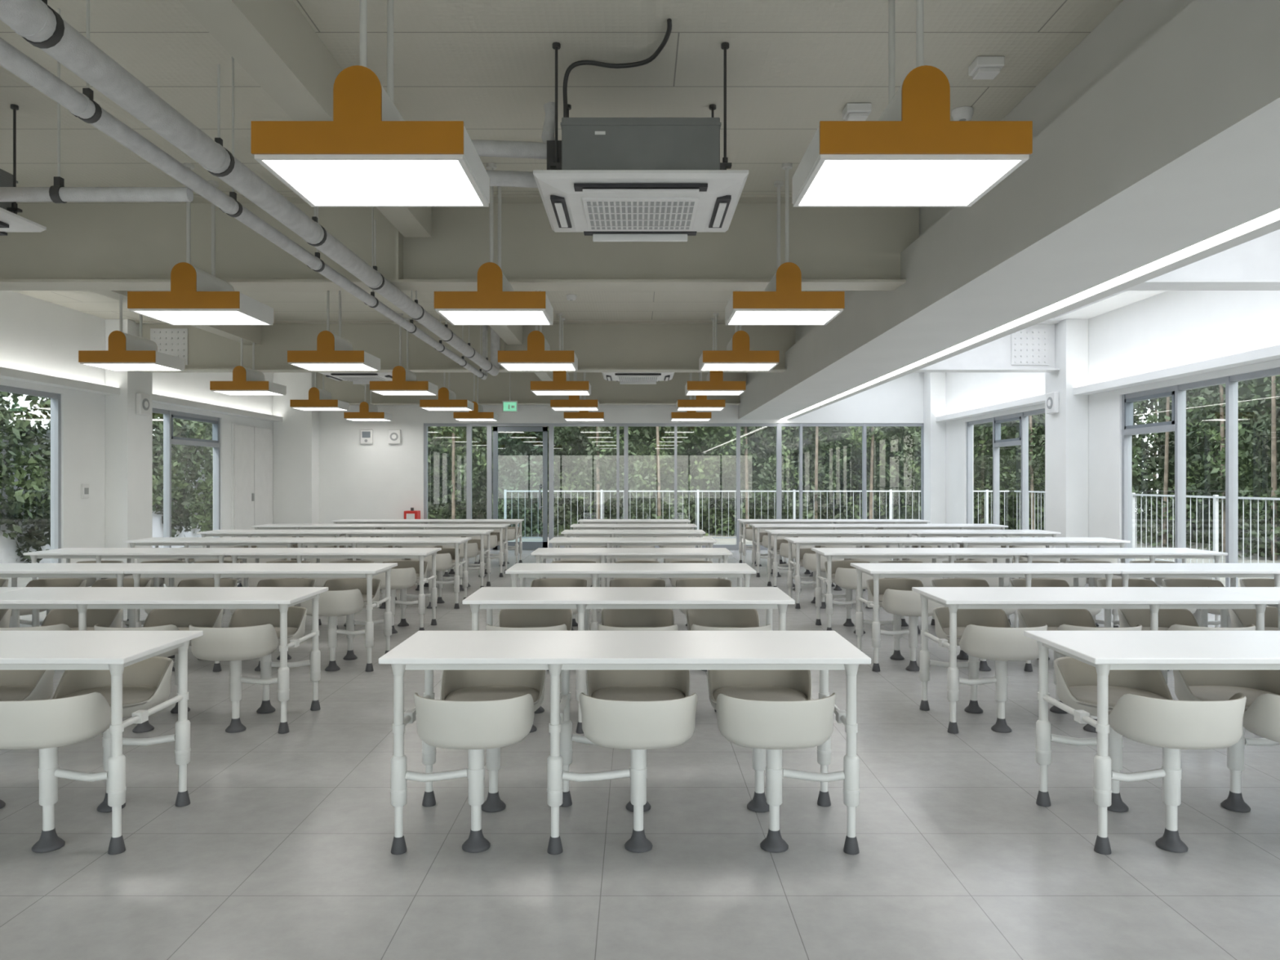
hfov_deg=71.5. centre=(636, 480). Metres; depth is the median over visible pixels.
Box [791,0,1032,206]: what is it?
pendant lamp
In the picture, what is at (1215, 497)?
railing
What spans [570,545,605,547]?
dining chair
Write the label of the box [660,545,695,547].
dining chair
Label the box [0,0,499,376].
insulated pipe
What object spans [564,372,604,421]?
pendant lamp
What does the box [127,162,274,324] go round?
pendant lamp
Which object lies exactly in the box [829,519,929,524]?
table
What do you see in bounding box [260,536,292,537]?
dining chair
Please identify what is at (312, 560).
dining chair
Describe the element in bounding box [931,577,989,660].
dining chair
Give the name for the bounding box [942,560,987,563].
dining chair
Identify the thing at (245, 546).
dining chair
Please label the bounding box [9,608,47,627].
dining chair
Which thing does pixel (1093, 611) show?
dining chair
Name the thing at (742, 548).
table
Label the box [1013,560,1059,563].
dining chair
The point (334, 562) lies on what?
dining chair
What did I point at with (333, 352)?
pendant lamp
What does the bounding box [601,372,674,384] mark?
air conditioner
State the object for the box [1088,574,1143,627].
dining chair
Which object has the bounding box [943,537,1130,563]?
table
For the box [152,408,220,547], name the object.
window
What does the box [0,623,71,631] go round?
dining chair
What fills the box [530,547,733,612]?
table
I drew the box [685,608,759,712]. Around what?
dining chair
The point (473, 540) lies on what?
dining chair
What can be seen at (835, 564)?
dining chair
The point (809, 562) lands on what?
dining chair
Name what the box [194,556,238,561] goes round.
dining chair
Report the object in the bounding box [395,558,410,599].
dining chair
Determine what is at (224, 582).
dining chair
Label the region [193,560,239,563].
dining chair
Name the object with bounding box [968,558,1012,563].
dining chair
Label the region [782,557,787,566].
dining chair
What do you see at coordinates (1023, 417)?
window
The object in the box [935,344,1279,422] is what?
trim
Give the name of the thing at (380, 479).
wall
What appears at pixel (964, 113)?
smoke detector
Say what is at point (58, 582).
dining chair
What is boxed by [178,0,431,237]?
ceiling beam
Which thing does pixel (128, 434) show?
column
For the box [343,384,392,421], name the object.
pendant lamp
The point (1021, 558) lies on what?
dining chair
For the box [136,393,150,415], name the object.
wall speaker
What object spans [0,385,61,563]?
window
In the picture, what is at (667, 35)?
conduit
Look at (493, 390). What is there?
ceiling beam
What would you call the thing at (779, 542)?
dining chair
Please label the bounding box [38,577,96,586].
dining chair
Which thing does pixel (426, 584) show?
dining chair
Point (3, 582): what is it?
dining chair
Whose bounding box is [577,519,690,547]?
table
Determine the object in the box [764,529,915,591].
table
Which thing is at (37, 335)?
wall
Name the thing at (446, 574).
dining chair
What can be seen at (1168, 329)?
wall
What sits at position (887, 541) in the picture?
table
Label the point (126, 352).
pendant lamp
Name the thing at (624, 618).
dining chair
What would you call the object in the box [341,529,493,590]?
table
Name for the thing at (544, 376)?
joist
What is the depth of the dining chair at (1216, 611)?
6.38 m
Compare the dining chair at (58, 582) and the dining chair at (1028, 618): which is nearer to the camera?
the dining chair at (1028, 618)
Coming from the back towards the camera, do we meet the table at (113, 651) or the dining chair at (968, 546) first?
the dining chair at (968, 546)
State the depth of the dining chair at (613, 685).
3.85 m
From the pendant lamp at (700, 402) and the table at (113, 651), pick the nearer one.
the table at (113, 651)
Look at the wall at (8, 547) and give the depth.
14.90 m
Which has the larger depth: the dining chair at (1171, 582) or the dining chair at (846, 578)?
the dining chair at (846, 578)
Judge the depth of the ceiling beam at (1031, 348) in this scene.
11.99 m
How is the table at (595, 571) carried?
on the floor
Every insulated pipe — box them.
[0,0,488,379]
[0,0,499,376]
[0,8,193,203]
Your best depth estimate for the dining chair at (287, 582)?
7.03 m
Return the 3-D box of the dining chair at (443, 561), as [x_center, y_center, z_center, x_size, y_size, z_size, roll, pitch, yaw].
[-2.211,1.080,9.575,0.447,0.598,0.413,0,0,2]
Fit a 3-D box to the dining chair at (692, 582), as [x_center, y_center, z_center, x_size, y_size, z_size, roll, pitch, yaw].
[0.518,1.080,6.865,0.447,0.598,0.413,0,0,3]
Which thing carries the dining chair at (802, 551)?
on the floor
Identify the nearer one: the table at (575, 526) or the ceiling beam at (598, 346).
the ceiling beam at (598, 346)
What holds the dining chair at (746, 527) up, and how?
on the floor
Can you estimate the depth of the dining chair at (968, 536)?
12.51 m
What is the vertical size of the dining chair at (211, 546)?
0.598 m
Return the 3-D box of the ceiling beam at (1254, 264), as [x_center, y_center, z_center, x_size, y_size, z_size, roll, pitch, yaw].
[4.346,-1.795,6.750,2.589,0.649,0.300,0,0,0]
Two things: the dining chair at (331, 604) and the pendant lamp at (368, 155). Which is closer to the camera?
the pendant lamp at (368, 155)
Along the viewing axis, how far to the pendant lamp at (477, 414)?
16.40 m
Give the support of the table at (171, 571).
on the floor
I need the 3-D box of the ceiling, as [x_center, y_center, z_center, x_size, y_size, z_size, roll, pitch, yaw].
[-0.525,-2.180,7.250,13.250,0.120,20.800,0,0,0]
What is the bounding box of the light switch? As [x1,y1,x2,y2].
[81,484,88,497]
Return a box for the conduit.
[562,18,671,117]
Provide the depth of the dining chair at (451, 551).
9.97 m
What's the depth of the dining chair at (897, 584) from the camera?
6.98 m
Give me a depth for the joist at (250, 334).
11.01 m
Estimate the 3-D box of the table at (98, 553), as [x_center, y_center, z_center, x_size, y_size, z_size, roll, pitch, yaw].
[-4.570,1.014,8.220,1.798,0.729,0.600,0,0,0]
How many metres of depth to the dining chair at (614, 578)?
7.86 m
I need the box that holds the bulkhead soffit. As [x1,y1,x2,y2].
[737,0,1279,419]
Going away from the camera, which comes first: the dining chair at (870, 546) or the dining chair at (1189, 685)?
the dining chair at (1189, 685)
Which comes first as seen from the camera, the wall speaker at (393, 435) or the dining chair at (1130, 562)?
the dining chair at (1130, 562)
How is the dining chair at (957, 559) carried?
on the floor
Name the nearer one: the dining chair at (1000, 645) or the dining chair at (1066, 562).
the dining chair at (1000, 645)
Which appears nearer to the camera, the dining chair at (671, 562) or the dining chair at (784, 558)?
the dining chair at (671, 562)
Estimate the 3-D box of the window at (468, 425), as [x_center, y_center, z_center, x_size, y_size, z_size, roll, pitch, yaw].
[0.820,0.130,17.570,10.076,2.498,0.100,0,0,0]
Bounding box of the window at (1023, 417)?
[966,408,1044,537]
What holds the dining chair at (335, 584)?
on the floor
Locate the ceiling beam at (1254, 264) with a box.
[1123,229,1279,290]
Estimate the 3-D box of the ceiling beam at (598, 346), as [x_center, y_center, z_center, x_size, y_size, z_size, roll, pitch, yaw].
[-2.275,-1.795,12.000,8.830,0.649,0.300,0,0,0]
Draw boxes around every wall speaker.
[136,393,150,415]
[387,429,400,444]
[1046,391,1058,413]
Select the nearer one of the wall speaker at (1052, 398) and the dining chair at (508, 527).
the wall speaker at (1052, 398)
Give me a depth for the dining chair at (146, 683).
3.80 m
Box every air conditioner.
[0,104,46,235]
[318,372,392,384]
[471,41,748,241]
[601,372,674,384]
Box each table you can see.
[0,563,164,627]
[0,586,31,627]
[0,586,328,733]
[0,631,203,854]
[22,547,252,627]
[124,537,311,563]
[124,563,397,671]
[196,529,353,547]
[225,547,441,631]
[250,524,386,537]
[293,537,471,608]
[331,519,431,537]
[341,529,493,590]
[377,524,511,577]
[378,631,871,854]
[425,519,524,564]
[462,586,795,733]
[505,563,755,631]
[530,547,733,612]
[548,537,716,586]
[560,529,705,579]
[570,524,697,561]
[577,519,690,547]
[737,519,835,566]
[749,524,881,577]
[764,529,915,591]
[784,537,961,608]
[811,547,1026,631]
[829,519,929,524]
[850,563,1121,671]
[873,524,1008,537]
[904,529,1060,547]
[911,586,1278,733]
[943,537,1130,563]
[1000,547,1227,627]
[1023,631,1279,854]
[1082,563,1279,625]
[1208,586,1279,631]
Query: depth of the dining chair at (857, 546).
12.52 m
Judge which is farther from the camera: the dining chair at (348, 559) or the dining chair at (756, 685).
the dining chair at (348, 559)
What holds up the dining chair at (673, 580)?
on the floor
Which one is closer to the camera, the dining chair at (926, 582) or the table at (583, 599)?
the table at (583, 599)
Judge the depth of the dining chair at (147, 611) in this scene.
6.30 m
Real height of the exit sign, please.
0.839 m
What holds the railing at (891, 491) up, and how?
on the ground
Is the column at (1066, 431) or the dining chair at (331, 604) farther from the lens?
the column at (1066, 431)
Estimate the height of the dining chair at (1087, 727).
0.598 m
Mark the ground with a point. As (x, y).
(21, 582)
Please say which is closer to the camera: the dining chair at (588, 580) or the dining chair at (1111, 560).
the dining chair at (588, 580)
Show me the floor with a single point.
(281, 847)
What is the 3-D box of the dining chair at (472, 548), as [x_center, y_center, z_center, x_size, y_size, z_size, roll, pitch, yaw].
[-2.209,1.080,11.135,0.447,0.598,0.413,0,0,-3]
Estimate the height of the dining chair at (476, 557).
0.598 m
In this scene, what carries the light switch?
attached to the wall at (37, 335)
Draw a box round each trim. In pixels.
[0,366,282,422]
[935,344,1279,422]
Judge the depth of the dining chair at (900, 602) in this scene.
6.32 m
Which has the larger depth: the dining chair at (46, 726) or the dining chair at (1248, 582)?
the dining chair at (1248, 582)
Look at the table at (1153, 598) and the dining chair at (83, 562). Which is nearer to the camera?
the table at (1153, 598)
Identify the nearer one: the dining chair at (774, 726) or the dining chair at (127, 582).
the dining chair at (774, 726)
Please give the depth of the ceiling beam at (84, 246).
6.74 m
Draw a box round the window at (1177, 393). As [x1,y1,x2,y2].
[1121,367,1279,586]
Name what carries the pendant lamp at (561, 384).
hanging from the ceiling
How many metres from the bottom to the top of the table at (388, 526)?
0.729 m
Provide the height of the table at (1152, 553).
0.729 m
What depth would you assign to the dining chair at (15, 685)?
3.82 m
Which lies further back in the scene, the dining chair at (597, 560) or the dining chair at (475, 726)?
the dining chair at (597, 560)
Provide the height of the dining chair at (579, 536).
0.598 m
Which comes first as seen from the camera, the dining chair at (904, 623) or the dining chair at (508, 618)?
the dining chair at (508, 618)
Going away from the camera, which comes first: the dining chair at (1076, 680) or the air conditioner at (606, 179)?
the dining chair at (1076, 680)
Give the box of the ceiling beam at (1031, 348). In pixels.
[914,320,1059,372]
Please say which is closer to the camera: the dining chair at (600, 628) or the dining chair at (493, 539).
the dining chair at (600, 628)
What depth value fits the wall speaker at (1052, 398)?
11.92 m
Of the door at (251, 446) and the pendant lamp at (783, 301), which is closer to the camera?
the pendant lamp at (783, 301)
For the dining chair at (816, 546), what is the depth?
11.67 m
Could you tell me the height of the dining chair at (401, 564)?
0.598 m
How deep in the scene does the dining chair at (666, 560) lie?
9.40 m
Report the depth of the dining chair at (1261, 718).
3.27 m
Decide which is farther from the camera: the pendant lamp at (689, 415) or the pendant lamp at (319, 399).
the pendant lamp at (689, 415)
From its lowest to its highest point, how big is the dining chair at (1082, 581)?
0.598 m
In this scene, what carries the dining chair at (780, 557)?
on the floor
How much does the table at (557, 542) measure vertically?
0.729 m
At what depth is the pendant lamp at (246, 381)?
11.26 m
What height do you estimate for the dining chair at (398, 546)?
0.598 m
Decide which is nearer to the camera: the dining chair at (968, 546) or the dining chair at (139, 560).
the dining chair at (139, 560)
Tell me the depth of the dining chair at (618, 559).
9.39 m
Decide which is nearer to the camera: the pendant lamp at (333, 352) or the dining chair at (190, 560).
the pendant lamp at (333, 352)
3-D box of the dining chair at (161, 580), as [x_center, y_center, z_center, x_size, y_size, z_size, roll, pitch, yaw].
[-4.520,1.080,8.015,0.447,0.598,0.413,0,0,-4]
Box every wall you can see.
[0,290,272,586]
[0,428,204,563]
[319,372,924,524]
[946,290,1279,584]
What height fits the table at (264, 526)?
0.729 m
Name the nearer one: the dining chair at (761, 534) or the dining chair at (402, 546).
the dining chair at (402, 546)
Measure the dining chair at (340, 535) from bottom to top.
0.598 m
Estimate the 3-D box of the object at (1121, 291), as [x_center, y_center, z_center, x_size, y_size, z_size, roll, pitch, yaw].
[4.550,-2.180,7.250,1.900,0.080,19.700,0,0,0]
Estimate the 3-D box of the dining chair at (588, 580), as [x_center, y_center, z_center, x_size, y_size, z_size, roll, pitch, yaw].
[-0.603,1.080,8.015,0.447,0.598,0.413,0,0,-1]
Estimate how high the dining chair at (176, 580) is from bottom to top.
0.598 m
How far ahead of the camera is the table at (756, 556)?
12.66 m
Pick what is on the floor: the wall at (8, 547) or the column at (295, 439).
the column at (295, 439)
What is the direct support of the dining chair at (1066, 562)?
on the floor
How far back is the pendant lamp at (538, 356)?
8.60 m
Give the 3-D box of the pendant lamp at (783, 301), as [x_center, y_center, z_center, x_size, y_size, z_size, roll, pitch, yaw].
[1.010,-1.623,6.190,0.740,0.993,0.580,0,0,0]
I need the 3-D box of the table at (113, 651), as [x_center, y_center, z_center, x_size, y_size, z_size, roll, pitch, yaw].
[-2.770,1.014,3.540,1.798,0.729,0.600,0,0,0]
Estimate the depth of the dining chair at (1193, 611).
6.29 m
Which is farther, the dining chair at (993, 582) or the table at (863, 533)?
the table at (863, 533)
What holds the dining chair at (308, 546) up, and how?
on the floor
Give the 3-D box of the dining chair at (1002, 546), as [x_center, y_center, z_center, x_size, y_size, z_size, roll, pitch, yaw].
[4.930,1.080,11.545,0.447,0.598,0.413,0,0,2]
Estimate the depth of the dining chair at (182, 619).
5.46 m
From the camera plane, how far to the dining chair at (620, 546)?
10.95 m
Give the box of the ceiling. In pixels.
[0,0,1167,321]
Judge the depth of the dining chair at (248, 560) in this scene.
9.39 m
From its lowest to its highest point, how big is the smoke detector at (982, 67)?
0.074 m
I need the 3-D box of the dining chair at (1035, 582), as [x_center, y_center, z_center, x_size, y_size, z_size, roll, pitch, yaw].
[3.131,1.080,6.865,0.447,0.598,0.413,0,0,1]
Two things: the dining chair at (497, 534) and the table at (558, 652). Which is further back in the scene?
the dining chair at (497, 534)
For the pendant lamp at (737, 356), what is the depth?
8.60 m
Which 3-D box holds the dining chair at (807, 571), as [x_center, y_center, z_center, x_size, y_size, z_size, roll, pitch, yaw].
[2.521,1.080,13.105,0.447,0.598,0.413,0,0,2]
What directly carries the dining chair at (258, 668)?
on the floor
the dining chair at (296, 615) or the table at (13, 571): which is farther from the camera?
the table at (13, 571)
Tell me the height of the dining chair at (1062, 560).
0.598 m
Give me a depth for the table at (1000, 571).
6.42 m
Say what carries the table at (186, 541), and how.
on the floor
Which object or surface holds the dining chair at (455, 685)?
on the floor
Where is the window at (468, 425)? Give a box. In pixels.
[423,422,924,550]
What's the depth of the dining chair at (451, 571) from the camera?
13.08 m
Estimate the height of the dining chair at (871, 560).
0.598 m
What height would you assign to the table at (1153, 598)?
0.729 m
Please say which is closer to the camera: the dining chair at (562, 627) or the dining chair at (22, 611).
the dining chair at (562, 627)
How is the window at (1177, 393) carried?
in the wall at (1168, 329)
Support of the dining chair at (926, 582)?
on the floor
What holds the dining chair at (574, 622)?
on the floor
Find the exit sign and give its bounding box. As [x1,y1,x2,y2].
[502,372,517,412]
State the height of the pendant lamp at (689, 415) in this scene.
0.993 m
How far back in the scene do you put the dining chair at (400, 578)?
7.87 m
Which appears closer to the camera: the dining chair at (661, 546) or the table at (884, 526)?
the dining chair at (661, 546)
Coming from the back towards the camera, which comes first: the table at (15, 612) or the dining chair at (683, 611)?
the dining chair at (683, 611)
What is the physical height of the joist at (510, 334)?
0.319 m
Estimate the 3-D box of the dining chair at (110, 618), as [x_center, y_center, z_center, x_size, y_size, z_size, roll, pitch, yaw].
[-3.330,1.080,5.305,0.447,0.598,0.413,0,0,3]
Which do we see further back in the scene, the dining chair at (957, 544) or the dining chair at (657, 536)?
the dining chair at (657, 536)
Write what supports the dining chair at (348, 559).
on the floor
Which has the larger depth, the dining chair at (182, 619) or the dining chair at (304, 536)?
the dining chair at (304, 536)
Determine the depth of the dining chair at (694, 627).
4.72 m
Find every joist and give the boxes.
[90,290,261,344]
[456,290,522,344]
[533,372,553,381]
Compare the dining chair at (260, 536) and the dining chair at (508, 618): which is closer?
the dining chair at (508, 618)
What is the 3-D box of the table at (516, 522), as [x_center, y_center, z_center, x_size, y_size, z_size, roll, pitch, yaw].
[-2.620,1.014,14.460,1.498,0.729,0.600,0,0,0]
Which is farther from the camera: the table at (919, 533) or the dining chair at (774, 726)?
the table at (919, 533)
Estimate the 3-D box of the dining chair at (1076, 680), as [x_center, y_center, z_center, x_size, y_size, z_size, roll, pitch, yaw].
[2.010,1.080,3.745,0.447,0.598,0.413,0,0,-1]
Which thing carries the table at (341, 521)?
on the floor
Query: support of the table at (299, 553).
on the floor
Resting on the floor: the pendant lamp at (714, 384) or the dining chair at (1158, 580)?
the dining chair at (1158, 580)
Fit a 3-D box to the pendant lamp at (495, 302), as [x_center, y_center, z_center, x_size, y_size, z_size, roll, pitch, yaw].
[-0.975,-1.623,6.190,0.740,0.993,0.580,0,0,0]
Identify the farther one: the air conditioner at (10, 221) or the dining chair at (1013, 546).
the dining chair at (1013, 546)
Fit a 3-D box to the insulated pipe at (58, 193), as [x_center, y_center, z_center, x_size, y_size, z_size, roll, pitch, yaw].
[-4.500,-1.683,4.000,4.980,0.871,0.076,0,0,0]
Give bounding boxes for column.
[105,319,152,563]
[272,372,319,524]
[924,372,946,524]
[1044,319,1088,584]
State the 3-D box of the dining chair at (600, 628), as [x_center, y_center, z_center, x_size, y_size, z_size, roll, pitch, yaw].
[0.007,1.080,4.895,0.447,0.598,0.413,0,0,1]
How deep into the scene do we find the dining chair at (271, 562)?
8.59 m
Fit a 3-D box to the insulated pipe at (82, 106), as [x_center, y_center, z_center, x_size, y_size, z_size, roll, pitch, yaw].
[-1.989,-1.704,4.558,0.110,0.829,14.115,0,0,0]
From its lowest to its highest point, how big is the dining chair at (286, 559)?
0.598 m
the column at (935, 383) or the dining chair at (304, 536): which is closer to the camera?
the dining chair at (304, 536)
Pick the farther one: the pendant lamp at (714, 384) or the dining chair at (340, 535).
the dining chair at (340, 535)
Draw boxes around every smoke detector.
[565,293,576,300]
[842,102,871,120]
[951,106,973,120]
[968,56,1004,79]
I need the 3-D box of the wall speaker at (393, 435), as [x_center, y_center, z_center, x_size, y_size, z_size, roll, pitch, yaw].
[-4.757,-0.850,17.459,0.240,0.280,0.081,0,0,0]
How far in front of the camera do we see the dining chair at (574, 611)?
6.33 m
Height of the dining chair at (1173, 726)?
0.598 m
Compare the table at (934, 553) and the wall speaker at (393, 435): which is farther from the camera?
the wall speaker at (393, 435)
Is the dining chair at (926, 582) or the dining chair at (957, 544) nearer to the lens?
the dining chair at (926, 582)
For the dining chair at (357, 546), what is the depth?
10.95 m
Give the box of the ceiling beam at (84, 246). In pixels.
[0,194,919,290]
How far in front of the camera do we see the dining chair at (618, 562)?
8.60 m
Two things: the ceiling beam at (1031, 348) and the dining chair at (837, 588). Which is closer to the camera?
the dining chair at (837, 588)
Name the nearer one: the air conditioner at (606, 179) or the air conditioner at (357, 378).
the air conditioner at (606, 179)
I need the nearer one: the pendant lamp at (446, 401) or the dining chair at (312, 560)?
the dining chair at (312, 560)
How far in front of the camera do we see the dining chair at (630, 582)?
7.04 m
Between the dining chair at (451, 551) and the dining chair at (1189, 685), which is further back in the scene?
the dining chair at (451, 551)
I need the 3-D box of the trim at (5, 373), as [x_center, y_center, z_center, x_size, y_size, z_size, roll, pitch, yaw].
[-6.899,-1.165,7.040,0.199,0.090,20.079,0,0,0]
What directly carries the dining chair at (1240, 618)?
on the floor
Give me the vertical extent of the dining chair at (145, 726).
0.598 m
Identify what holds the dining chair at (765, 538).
on the floor
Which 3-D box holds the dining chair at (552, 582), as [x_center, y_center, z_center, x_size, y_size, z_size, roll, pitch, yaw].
[-0.602,1.080,6.865,0.447,0.598,0.413,0,0,2]
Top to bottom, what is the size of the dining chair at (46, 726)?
0.598 m
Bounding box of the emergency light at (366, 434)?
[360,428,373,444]
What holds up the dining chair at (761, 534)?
on the floor
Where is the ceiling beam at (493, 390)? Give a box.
[316,372,746,404]
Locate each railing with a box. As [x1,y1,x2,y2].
[503,489,1008,537]
[1013,490,1279,579]
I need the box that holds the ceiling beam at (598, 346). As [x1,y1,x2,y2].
[134,320,795,372]
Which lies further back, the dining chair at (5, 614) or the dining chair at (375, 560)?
the dining chair at (375, 560)
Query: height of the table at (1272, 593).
0.729 m
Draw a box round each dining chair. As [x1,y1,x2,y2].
[0,577,8,586]
[0,608,11,627]
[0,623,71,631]
[0,670,54,808]
[0,692,111,853]
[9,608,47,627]
[26,577,86,614]
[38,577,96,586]
[40,608,123,631]
[52,656,173,812]
[75,560,123,586]
[91,577,151,586]
[93,623,179,733]
[106,575,163,586]
[137,558,182,586]
[140,560,186,586]
[142,608,222,713]
[144,608,174,671]
[164,577,208,586]
[177,577,237,660]
[181,558,194,563]
[189,623,278,733]
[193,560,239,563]
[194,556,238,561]
[209,545,244,547]
[227,606,306,713]
[229,604,294,671]
[237,545,256,586]
[240,577,285,586]
[241,558,284,563]
[256,545,293,547]
[256,577,315,659]
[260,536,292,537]
[265,560,311,563]
[284,558,297,560]
[297,543,334,547]
[300,588,364,671]
[303,536,334,537]
[305,558,347,563]
[309,577,347,629]
[323,577,381,660]
[328,560,374,626]
[339,535,370,547]
[347,558,360,560]
[355,545,388,547]
[362,558,404,608]
[372,567,416,633]
[382,560,427,626]
[386,536,418,547]
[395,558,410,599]
[400,545,436,590]
[410,553,452,608]
[413,692,534,853]
[423,545,442,586]
[430,536,461,577]
[436,548,460,603]
[440,670,546,812]
[442,542,477,590]
[448,536,466,573]
[462,538,484,586]
[466,534,497,577]
[472,555,477,566]
[484,532,499,573]
[485,623,567,733]
[492,528,515,566]
[498,608,572,713]
[503,526,519,564]
[530,577,587,586]
[546,577,591,631]
[547,608,577,671]
[551,560,596,626]
[560,558,600,563]
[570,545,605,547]
[578,536,609,537]
[578,693,697,853]
[586,670,689,812]
[597,623,678,631]
[600,608,674,627]
[608,577,666,586]
[613,577,661,579]
[614,560,659,563]
[617,558,657,561]
[619,545,654,547]
[622,536,653,537]
[657,536,688,546]
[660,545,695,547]
[664,558,705,563]
[667,560,712,626]
[670,577,717,586]
[675,577,732,586]
[680,608,706,671]
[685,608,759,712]
[690,623,771,631]
[706,670,812,812]
[715,693,835,853]
[742,526,756,564]
[745,528,765,566]
[759,532,773,573]
[761,534,793,577]
[776,538,795,586]
[779,542,815,590]
[779,555,783,564]
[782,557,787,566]
[793,536,811,573]
[795,548,816,603]
[798,536,829,577]
[802,553,844,608]
[814,545,835,586]
[820,545,856,590]
[824,560,870,626]
[835,567,881,633]
[840,536,871,547]
[849,558,892,608]
[866,577,924,660]
[868,545,905,547]
[877,560,923,626]
[882,588,944,671]
[888,535,917,547]
[900,577,942,633]
[906,558,948,563]
[923,543,959,547]
[924,536,955,537]
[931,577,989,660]
[933,606,1011,713]
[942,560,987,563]
[955,558,969,560]
[959,623,1047,733]
[964,577,1009,586]
[967,545,1000,547]
[968,536,999,537]
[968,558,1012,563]
[978,608,1015,671]
[1000,545,1013,547]
[1009,577,1069,659]
[1012,545,1049,547]
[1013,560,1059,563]
[1017,608,1097,713]
[1018,556,1060,563]
[1040,577,1086,586]
[1053,656,1173,812]
[1054,623,1142,733]
[1060,558,1073,563]
[1064,608,1101,657]
[1065,560,1111,626]
[1072,558,1117,563]
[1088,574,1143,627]
[1096,577,1157,586]
[1108,692,1246,853]
[1117,608,1199,684]
[1128,560,1175,586]
[1155,577,1212,586]
[1161,577,1224,626]
[1167,608,1196,671]
[1167,623,1255,631]
[1173,670,1279,812]
[1199,605,1268,627]
[1229,606,1278,631]
[1239,577,1274,586]
[1242,693,1279,742]
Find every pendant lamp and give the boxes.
[78,295,185,370]
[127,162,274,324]
[209,338,286,395]
[250,0,489,206]
[287,290,380,370]
[289,372,349,410]
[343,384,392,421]
[369,313,438,395]
[419,372,473,410]
[434,162,553,324]
[453,373,497,421]
[497,290,577,370]
[530,313,591,395]
[550,372,599,410]
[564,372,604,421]
[670,372,711,421]
[675,372,724,410]
[684,313,745,395]
[698,290,779,370]
[724,162,844,324]
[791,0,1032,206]
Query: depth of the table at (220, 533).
11.10 m
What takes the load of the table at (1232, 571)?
on the floor
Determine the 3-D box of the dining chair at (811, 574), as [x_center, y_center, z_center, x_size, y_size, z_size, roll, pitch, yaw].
[2.521,1.080,12.695,0.447,0.598,0.413,0,0,-1]
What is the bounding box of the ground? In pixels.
[0,520,1279,586]
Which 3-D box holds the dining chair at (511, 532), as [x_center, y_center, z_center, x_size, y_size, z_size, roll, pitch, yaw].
[-2.153,1.080,14.255,0.447,0.598,0.413,0,0,2]
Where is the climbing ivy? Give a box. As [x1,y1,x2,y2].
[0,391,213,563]
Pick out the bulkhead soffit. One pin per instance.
(1156, 139)
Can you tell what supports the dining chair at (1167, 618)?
on the floor
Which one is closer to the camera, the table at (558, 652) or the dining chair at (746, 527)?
the table at (558, 652)
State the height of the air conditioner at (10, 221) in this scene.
0.762 m
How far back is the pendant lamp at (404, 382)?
11.25 m
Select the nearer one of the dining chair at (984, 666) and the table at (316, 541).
the dining chair at (984, 666)
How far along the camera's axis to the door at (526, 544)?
17.53 m
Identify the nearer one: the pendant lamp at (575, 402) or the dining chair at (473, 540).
the dining chair at (473, 540)
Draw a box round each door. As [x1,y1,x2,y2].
[231,422,272,537]
[493,426,547,549]
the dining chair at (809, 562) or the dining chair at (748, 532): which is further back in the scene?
the dining chair at (748, 532)
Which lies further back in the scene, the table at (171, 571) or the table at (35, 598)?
the table at (171, 571)
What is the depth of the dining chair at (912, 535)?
12.51 m
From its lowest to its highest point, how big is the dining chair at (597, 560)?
0.598 m
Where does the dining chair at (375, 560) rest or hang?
on the floor
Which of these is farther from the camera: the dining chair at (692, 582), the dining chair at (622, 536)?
the dining chair at (622, 536)
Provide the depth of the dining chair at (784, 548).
10.99 m
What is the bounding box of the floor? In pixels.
[0,549,1279,959]
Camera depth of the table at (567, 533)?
11.10 m
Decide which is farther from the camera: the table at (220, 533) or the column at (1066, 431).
the column at (1066, 431)
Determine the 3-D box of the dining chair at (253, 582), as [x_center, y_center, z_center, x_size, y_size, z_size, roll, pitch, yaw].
[-3.330,1.080,8.015,0.447,0.598,0.413,0,0,-3]
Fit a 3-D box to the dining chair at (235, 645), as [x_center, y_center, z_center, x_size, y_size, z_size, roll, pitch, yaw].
[-2.209,1.080,4.895,0.447,0.598,0.413,0,0,-4]
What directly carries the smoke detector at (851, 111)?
attached to the ceiling
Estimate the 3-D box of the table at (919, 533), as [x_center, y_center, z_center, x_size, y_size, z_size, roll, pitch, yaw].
[4.370,1.014,11.340,1.798,0.729,0.600,0,0,0]
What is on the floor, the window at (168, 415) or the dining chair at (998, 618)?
the dining chair at (998, 618)
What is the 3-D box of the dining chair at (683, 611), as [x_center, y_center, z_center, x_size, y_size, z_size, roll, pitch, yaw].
[0.516,1.080,6.455,0.447,0.598,0.413,0,0,2]

